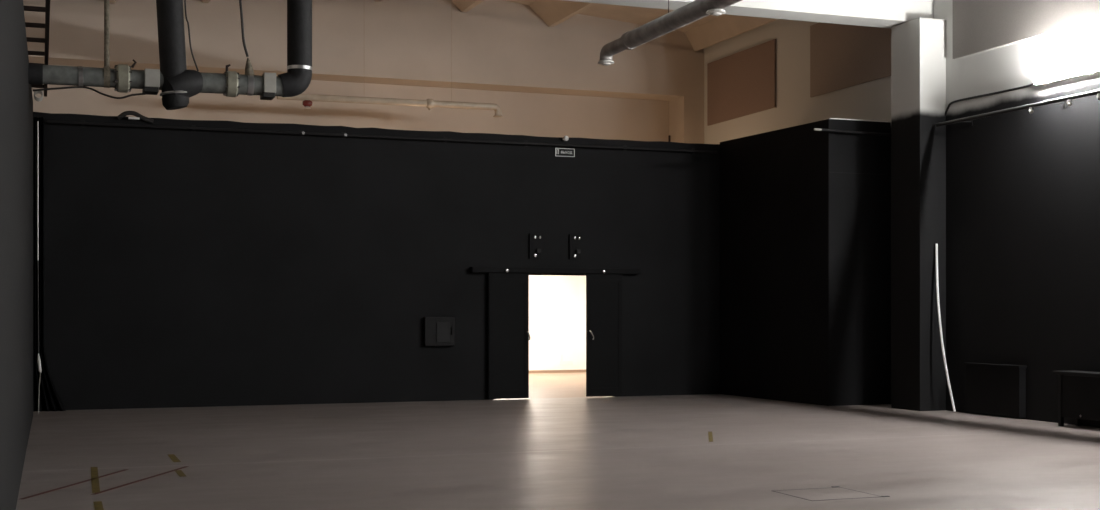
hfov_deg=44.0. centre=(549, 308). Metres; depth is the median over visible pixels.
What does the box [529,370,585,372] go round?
baseboard
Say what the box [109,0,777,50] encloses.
ceiling
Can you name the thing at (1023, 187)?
wall
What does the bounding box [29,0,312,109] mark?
pipework
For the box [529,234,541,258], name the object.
mounting plate
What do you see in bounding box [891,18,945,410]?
wall column
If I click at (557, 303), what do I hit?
wall
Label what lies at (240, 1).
cable
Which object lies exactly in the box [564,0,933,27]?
cross beam
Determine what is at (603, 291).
door
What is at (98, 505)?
tape
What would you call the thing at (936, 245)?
rod
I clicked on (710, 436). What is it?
tape
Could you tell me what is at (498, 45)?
beam
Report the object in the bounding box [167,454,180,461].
tape
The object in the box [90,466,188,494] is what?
tape
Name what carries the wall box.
attached to the wall at (183, 267)
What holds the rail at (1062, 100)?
attached to the wall at (1023, 187)
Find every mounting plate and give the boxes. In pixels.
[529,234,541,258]
[569,234,581,258]
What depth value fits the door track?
22.74 m
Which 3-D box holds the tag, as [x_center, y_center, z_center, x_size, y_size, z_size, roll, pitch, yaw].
[-6.255,-2.860,20.440,0.160,0.040,0.130,0,0,-21]
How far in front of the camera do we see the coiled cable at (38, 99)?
19.15 m
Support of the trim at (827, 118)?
attached to the wall at (1023, 187)
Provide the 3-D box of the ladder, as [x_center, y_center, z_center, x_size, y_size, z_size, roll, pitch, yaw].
[-5.771,-3.015,14.870,0.559,0.250,9.900,0,0,-21]
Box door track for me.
[470,267,640,273]
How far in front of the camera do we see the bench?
17.09 m
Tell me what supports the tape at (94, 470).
on the floor
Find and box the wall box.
[424,317,454,345]
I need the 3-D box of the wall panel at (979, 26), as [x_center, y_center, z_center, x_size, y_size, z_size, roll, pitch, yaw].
[6.451,-4.279,18.476,0.045,1.262,3.070,0,0,-21]
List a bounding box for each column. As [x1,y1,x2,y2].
[669,96,703,143]
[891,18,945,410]
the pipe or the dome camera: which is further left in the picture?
the pipe
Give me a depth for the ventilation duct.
17.39 m
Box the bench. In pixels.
[1052,370,1099,425]
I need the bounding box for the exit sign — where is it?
[555,148,574,156]
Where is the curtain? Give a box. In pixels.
[33,117,65,411]
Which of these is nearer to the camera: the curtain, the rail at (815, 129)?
the curtain
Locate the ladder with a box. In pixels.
[24,0,49,96]
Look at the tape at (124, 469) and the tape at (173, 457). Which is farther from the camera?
the tape at (173, 457)
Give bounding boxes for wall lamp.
[1034,64,1099,84]
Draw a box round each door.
[488,273,529,398]
[586,274,621,396]
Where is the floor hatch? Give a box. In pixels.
[774,486,889,500]
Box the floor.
[16,372,1099,509]
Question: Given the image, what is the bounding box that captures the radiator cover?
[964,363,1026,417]
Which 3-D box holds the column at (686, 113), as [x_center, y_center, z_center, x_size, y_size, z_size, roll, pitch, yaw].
[2.775,-2.910,27.687,0.460,2.720,0.700,0,0,-21]
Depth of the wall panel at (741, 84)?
25.89 m
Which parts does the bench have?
leg, leg, panel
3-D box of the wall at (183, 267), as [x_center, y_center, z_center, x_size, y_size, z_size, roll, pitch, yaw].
[-2.506,-0.706,21.990,11.950,4.411,0.140,0,0,-21]
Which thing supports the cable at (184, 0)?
on the pipework
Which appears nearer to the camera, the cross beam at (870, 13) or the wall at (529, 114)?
the cross beam at (870, 13)
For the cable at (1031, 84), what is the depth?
19.20 m
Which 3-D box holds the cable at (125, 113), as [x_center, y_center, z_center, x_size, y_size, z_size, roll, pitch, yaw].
[-6.235,-2.888,20.457,0.533,0.182,0.102,0,0,-21]
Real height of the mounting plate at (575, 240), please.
0.420 m
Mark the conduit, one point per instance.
(39, 359)
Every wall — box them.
[0,0,32,509]
[32,64,668,141]
[33,112,719,409]
[529,275,585,369]
[704,0,1099,427]
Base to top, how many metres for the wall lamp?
0.088 m
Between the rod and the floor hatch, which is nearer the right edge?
the rod
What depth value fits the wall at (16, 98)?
9.81 m
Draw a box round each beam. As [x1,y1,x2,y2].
[23,0,703,100]
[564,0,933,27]
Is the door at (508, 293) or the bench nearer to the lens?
the bench
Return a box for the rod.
[935,244,955,411]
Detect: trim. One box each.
[824,118,887,121]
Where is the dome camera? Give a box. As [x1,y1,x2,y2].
[562,136,568,140]
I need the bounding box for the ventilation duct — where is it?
[598,0,741,64]
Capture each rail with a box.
[47,120,717,153]
[814,128,890,135]
[935,90,1099,126]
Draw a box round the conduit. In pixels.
[37,121,41,412]
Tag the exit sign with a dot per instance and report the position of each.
(560, 152)
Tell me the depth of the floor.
13.83 m
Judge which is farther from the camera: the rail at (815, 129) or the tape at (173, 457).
the rail at (815, 129)
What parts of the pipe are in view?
hanger rod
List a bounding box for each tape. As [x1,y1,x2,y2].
[21,469,128,498]
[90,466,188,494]
[91,467,99,492]
[94,501,103,509]
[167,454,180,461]
[175,470,185,476]
[708,431,712,441]
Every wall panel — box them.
[707,39,776,125]
[810,22,890,97]
[953,0,1099,59]
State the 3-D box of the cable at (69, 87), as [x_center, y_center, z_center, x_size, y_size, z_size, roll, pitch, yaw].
[-5.386,-2.539,15.914,1.254,0.132,0.041,0,0,-21]
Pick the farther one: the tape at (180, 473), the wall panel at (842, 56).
the wall panel at (842, 56)
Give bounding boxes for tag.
[128,117,139,120]
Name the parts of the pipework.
hanger rod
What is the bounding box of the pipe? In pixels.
[277,0,502,116]
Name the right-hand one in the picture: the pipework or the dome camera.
the dome camera
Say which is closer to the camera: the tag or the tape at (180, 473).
the tape at (180, 473)
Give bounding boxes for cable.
[32,86,144,98]
[34,91,42,101]
[117,111,153,123]
[184,0,198,70]
[239,0,248,56]
[945,82,1033,115]
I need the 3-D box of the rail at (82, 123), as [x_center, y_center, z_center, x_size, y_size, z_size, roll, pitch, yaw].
[-2.242,-2.760,21.928,11.000,0.100,0.162,0,0,-21]

